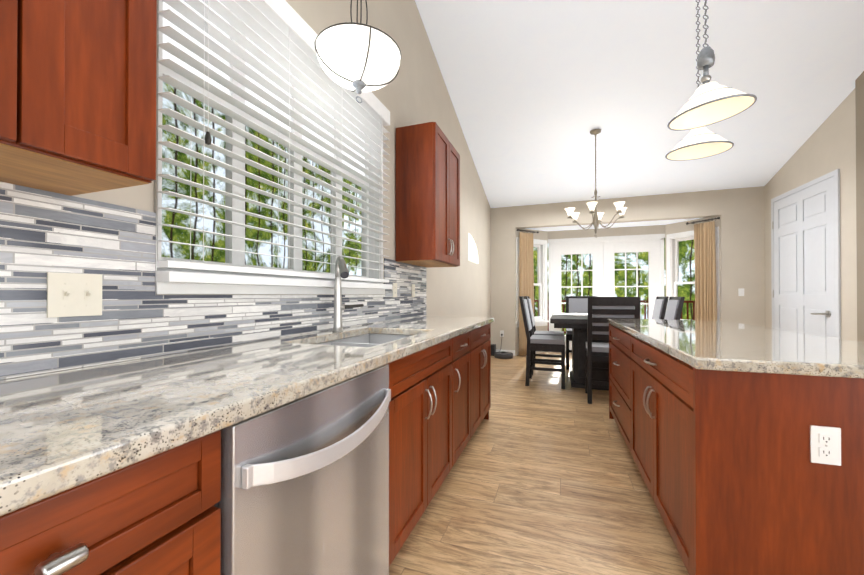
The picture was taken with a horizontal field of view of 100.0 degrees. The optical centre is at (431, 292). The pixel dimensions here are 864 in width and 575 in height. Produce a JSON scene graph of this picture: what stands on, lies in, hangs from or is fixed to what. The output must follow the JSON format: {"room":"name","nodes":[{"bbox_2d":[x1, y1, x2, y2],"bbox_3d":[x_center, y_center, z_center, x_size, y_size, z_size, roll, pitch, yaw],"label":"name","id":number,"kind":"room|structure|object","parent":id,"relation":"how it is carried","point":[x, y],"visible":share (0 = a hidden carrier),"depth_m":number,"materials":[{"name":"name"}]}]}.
{"room":"kitchen","nodes":[
{"label":"kitchen","id":0,"kind":"room"},
{"bbox_2d":[2,0,490,379],"bbox_3d":[-0.574,-1.662,2.394,0.150,5.600,9.850,0,0,20],"label":"wall","id":1,"kind":"structure","parent":0,"point":[414,91],"depth_m":3.42,"materials":[{"name":"beige paint"}]},
{"bbox_2d":[47,272,101,317],"bbox_3d":[-0.971,0.006,0.994,0.018,0.118,0.118,0,0,20],"label":"switch plate","id":2,"kind":"object","parent":1,"relation":"attached to","point":[73,294],"depth_m":0.99,"materials":[{"name":"beige plastic"}]},
{"bbox_2d":[0,0,156,195],"bbox_3d":[-1.000,-0.803,0.445,0.339,1.074,1.045,0,0,20],"label":"upper cabinet","id":3,"kind":"object","parent":1,"relation":"attached to","point":[77,97],"visible":1,"depth_m":0.76,"materials":[{"name":"brown wood"}]},
{"bbox_2d":[154,0,391,294],"bbox_3d":[-0.672,-0.673,1.982,0.239,1.367,1.640,0,0,20],"label":"kitchen window","id":4,"kind":"structure","parent":1,"relation":"in","point":[241,65],"depth_m":1.62,"materials":[{"name":"white plastic"}]},
{"bbox_2d":[393,283,396,296],"bbox_3d":[-0.294,-0.019,2.894,0.008,0.115,0.072,0,0,20],"label":"switch plate","id":5,"kind":"object","parent":1,"relation":"attached to","point":[394,284],"depth_m":2.89,"materials":[{"name":"beige plastic"}]},
{"bbox_2d":[412,284,414,296],"bbox_3d":[-0.161,-0.017,3.250,0.018,0.115,0.072,0,0,20],"label":"switch plate","id":6,"kind":"object","parent":1,"relation":"attached to","point":[413,285],"depth_m":3.25,"materials":[{"name":"beige plastic"}]},
{"bbox_2d":[396,122,459,267],"bbox_3d":[0.006,-0.786,3.192,0.377,1.074,0.725,0,0,20],"label":"upper cabinet","id":7,"kind":"object","parent":1,"relation":"attached to","point":[427,195],"visible":1,"depth_m":2.88,"materials":[{"name":"brown wood"}]},
{"bbox_2d":[469,234,477,263],"bbox_3d":[0.638,-0.663,5.539,0.001,0.400,0.660,0,0,20],"label":"wall sconce","id":8,"kind":"object","parent":1,"relation":"attached to","point":[473,254],"depth_m":5.46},
{"bbox_2d":[389,352,688,574],"bbox_3d":[1.632,1.195,1.861,4.650,0.120,10.370,0,0,20],"label":"floor","id":9,"kind":"structure","parent":0,"point":[544,477],"depth_m":1.99,"materials":[{"name":"brown wood"}]},
{"bbox_2d":[0,434,223,574],"bbox_3d":[-0.789,0.685,0.566,0.662,0.880,0.488,0,0,20],"label":"base cabinet","id":10,"kind":"object","parent":9,"relation":"on","point":[165,516],"depth_m":0.55,"materials":[{"name":"brown wood"}]},
{"bbox_2d":[224,362,395,574],"bbox_3d":[-0.561,0.691,1.110,0.625,0.874,0.674,0,0,20],"label":"dishwasher","id":11,"kind":"object","parent":9,"relation":"on","point":[337,447],"depth_m":0.93,"materials":[{"name":"silver metal"}]},
{"bbox_2d":[0,314,493,521],"bbox_3d":[-0.438,0.232,1.505,0.693,0.040,3.990,0,0,20],"label":"countertop","id":12,"kind":"structure","parent":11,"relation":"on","point":[63,432],"depth_m":0.73,"materials":[{"name":"beige stone"}]},
{"bbox_2d":[328,256,348,329],"bbox_3d":[-0.485,0.009,1.939,0.165,0.410,0.166,0,0,20],"label":"faucet","id":13,"kind":"object","parent":12,"relation":"on","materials":[{"name":"silver metal"}]},
{"bbox_2d":[320,330,407,345],"bbox_3d":[-0.317,0.351,1.836,0.480,0.218,0.813,0,0,20],"label":"sink","id":14,"kind":"object","parent":12,"relation":"in","point":[370,337],"depth_m":2.19,"materials":[{"name":"silver metal"}]},
{"bbox_2d":[396,338,455,554],"bbox_3d":[-0.333,0.693,1.838,0.662,0.880,0.835,0,0,20],"label":"base cabinet","id":15,"kind":"object","parent":9,"relation":"on","point":[425,381],"depth_m":1.68,"materials":[{"name":"brown wood"}]},
{"bbox_2d":[456,334,471,460],"bbox_3d":[-0.116,0.697,2.443,0.662,0.880,0.450,0,0,20],"label":"base cabinet","id":16,"kind":"object","parent":9,"relation":"on","point":[464,343],"depth_m":2.39,"materials":[{"name":"brown wood"}]},
{"bbox_2d":[472,326,490,435],"bbox_3d":[0.091,0.700,3.019,0.662,0.880,0.773,0,0,20],"label":"base cabinet","id":17,"kind":"object","parent":9,"relation":"on","point":[481,344],"depth_m":2.86,"materials":[{"name":"brown wood"}]},
{"bbox_2d":[491,334,512,358],"bbox_3d":[1.254,0.966,6.559,0.424,0.394,0.425,0,0,20],"label":"robot vacuum","id":18,"kind":"object","parent":9,"relation":"on","point":[502,355],"visible":1,"depth_m":6.43,"materials":[{"name":"black plastic"}]},
{"bbox_2d":[519,296,564,388],"bbox_3d":[1.409,0.599,4.627,0.544,1.103,0.478,0,0,20],"label":"dining chair","id":19,"kind":"object","parent":9,"relation":"on","point":[548,343],"visible":1,"depth_m":4.46,"materials":[{"name":"brown wood"}]},
{"bbox_2d":[525,296,564,374],"bbox_3d":[1.622,0.603,5.220,0.544,1.103,0.478,0,0,20],"label":"dining chair","id":20,"kind":"object","parent":9,"relation":"on","point":[553,333],"visible":0.42,"depth_m":5.12,"materials":[{"name":"brown wood"}]},
{"bbox_2d":[550,313,608,390],"bbox_3d":[2.054,0.727,4.713,0.940,0.849,1.520,0,0,20],"label":"dining table","id":21,"kind":"object","parent":9,"relation":"on","point":[576,323],"visible":0.52,"depth_m":4.36,"materials":[{"name":"brown wood"}]},
{"bbox_2d":[566,296,596,369],"bbox_3d":[2.322,0.605,5.614,0.474,1.103,0.544,0,0,20],"label":"dining chair","id":22,"kind":"object","parent":9,"relation":"on","point":[576,304],"visible":0.38,"depth_m":5.80,"materials":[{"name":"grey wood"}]},
{"bbox_2d":[585,297,640,403],"bbox_3d":[1.892,0.594,3.840,0.474,1.103,0.544,0,0,20],"label":"dining chair","id":23,"kind":"object","parent":9,"relation":"on","point":[601,310],"visible":0.56,"depth_m":3.69,"materials":[{"name":"brown wood"}]},
{"bbox_2d":[652,296,668,319],"bbox_3d":[2.766,0.600,4.807,0.544,1.103,0.474,0,0,20],"label":"dining chair","id":24,"kind":"object","parent":9,"relation":"on","point":[660,307],"visible":0.23,"depth_m":4.62,"materials":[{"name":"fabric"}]},
{"bbox_2d":[664,297,684,319],"bbox_3d":[2.553,0.597,4.214,0.544,1.103,0.474,0,0,20],"label":"dining chair","id":25,"kind":"object","parent":9,"relation":"on","point":[674,308],"visible":0.25,"depth_m":4.04,"materials":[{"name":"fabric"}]},
{"bbox_2d":[608,322,863,574],"bbox_3d":[1.602,0.700,2.096,0.853,0.871,2.088,0,0,19],"label":"kitchen island","id":26,"kind":"object","parent":9,"relation":"on","point":[744,443],"depth_m":1.19,"materials":[{"name":"brown wood"}]},
{"bbox_2d":[608,318,863,377],"bbox_3d":[1.634,0.244,2.093,0.858,0.040,2.138,0,0,19],"label":"island countertop","id":27,"kind":"structure","parent":26,"relation":"on","point":[726,347],"depth_m":1.45,"materials":[{"name":"beige stone"}]},
{"bbox_2d":[525,218,699,230],"bbox_3d":[3.185,-1.263,6.647,3.650,0.116,0.699,0,0,20],"label":"ceiling","id":28,"kind":"structure","parent":0,"point":[625,224],"depth_m":6.52,"materials":[{"name":"white paint"}]},
{"bbox_2d":[491,186,764,355],"bbox_3d":[3.358,-1.637,6.465,4.500,5.600,0.770,0,0,20],"label":"wall","id":29,"kind":"structure","parent":0,"point":[741,211],"depth_m":5.97,"materials":[{"name":"beige paint"}]},
{"bbox_2d":[496,349,514,355],"bbox_3d":[1.332,1.115,6.760,0.423,0.100,0.017,0,0,20],"label":"baseboard","id":30,"kind":"structure","parent":29,"relation":"attached to","point":[511,351],"depth_m":6.71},
{"bbox_2d":[517,229,538,354],"bbox_3d":[1.765,-0.007,6.756,0.544,2.304,0.135,0,0,-30],"label":"curtain","id":31,"kind":"object","parent":29,"relation":"attached to","point":[526,275],"visible":0.83,"depth_m":6.67,"materials":[{"name":"fabric"}]},
{"bbox_2d":[516,237,548,326],"bbox_3d":[1.885,-0.189,6.945,0.822,1.670,0.170,0,0,-30],"label":"bay window","id":32,"kind":"structure","parent":29,"relation":"in","point":[541,283],"depth_m":7.07,"materials":[{"name":"white wood"}]},
{"bbox_2d":[548,234,664,352],"bbox_3d":[3.223,0.060,6.818,1.990,2.210,0.158,0,0,20],"label":"french door","id":33,"kind":"structure","parent":29,"relation":"in","point":[602,250],"depth_m":6.80,"materials":[{"name":"white wood"}]},
{"bbox_2d":[666,226,719,320],"bbox_3d":[4.358,-0.194,6.058,0.170,1.670,0.855,0,0,-23],"label":"bay window","id":34,"kind":"structure","parent":29,"relation":"in","point":[672,247],"depth_m":6.34,"materials":[{"name":"white wood"}]},
{"bbox_2d":[686,217,719,320],"bbox_3d":[4.353,-0.013,5.807,0.135,2.304,0.509,0,0,-23],"label":"curtain","id":35,"kind":"object","parent":29,"relation":"attached to","point":[705,275],"visible":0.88,"depth_m":5.74,"materials":[{"name":"fabric"}]},
{"bbox_2d":[738,288,743,295],"bbox_3d":[4.732,-0.005,5.547,0.072,0.116,0.008,0,0,20],"label":"light switch","id":36,"kind":"object","parent":29,"relation":"attached to","point":[740,291],"depth_m":5.55,"materials":[{"name":"white plastic"}]},
{"bbox_2d":[415,0,863,207],"bbox_3d":[1.544,-3.088,1.642,4.650,3.007,9.850,0,0,20],"label":"ceiling","id":37,"kind":"structure","parent":0,"point":[539,91],"depth_m":3.95,"materials":[{"name":"white paint"}]},
{"bbox_2d":[314,0,401,102],"bbox_3d":[-0.369,-2.036,1.843,0.427,2.157,0.427,0,0,20],"label":"light","id":38,"kind":"object","parent":37,"relation":"hanging from","point":[359,58],"visible":1,"depth_m":1.72,"materials":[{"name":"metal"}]},
{"bbox_2d":[565,129,626,237],"bbox_3d":[2.117,-1.401,4.693,0.762,1.381,0.780,0,0,20],"label":"chandelier","id":39,"kind":"object","parent":37,"relation":"hanging from","point":[597,216],"visible":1,"depth_m":4.67,"materials":[{"name":"silver metal"}]},
{"bbox_2d":[665,0,733,160],"bbox_3d":[1.860,-1.841,2.541,0.387,1.739,0.386,0,0,20],"label":"pendant light","id":40,"kind":"object","parent":37,"relation":"hanging from","point":[699,143],"visible":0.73,"depth_m":2.53,"materials":[{"name":"white glass"}]},
{"bbox_2d":[667,0,756,130],"bbox_3d":[1.509,-1.921,1.978,0.385,1.955,0.386,0,0,20],"label":"pendant light","id":41,"kind":"object","parent":37,"relation":"hanging from","point":[708,102],"visible":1,"depth_m":1.97,"materials":[{"name":"white glass"}]},
{"bbox_2d":[764,89,856,340],"bbox_3d":[4.755,-1.649,4.540,0.150,5.600,1.910,0,0,20],"label":"wall","id":42,"kind":"structure","parent":0,"point":[828,146],"depth_m":3.97,"materials":[{"name":"beige paint"}]},
{"bbox_2d":[771,169,840,338],"bbox_3d":[4.657,-0.102,4.624,0.092,2.508,1.354,0,0,20],"label":"pantry door","id":43,"kind":"structure","parent":42,"relation":"in","point":[805,262],"depth_m":4.47,"materials":[{"name":"white paint"}]},
{"bbox_2d":[855,71,863,341],"bbox_3d":[3.510,-1.672,0.849,0.420,5.600,9.700,0,0,20],"label":"wall","id":44,"kind":"structure","parent":0,"point":[859,92],"depth_m":3.63,"materials":[{"name":"beige paint"}]},
{"label":"outside","id":45,"kind":"structure","parent":0,"visible":0},
{"bbox_2d":[161,81,343,272],"bbox_3d":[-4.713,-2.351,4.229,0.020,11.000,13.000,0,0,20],"label":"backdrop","id":46,"kind":"structure","parent":45,"point":[175,250],"depth_m":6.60,"materials":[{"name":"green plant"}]},
{"bbox_2d":[344,178,694,335],"bbox_3d":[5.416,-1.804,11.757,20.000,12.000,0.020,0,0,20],"label":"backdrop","id":47,"kind":"structure","parent":45,"point":[687,265],"depth_m":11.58,"materials":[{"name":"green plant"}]},
{"bbox_2d":[534,298,694,332],"bbox_3d":[4.155,0.724,8.220,9.005,1.200,3.060,0,0,20],"label":"deck","id":48,"kind":"object","parent":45,"point":[686,302],"depth_m":9.17,"materials":[{"name":"brown wood"}]}
]}

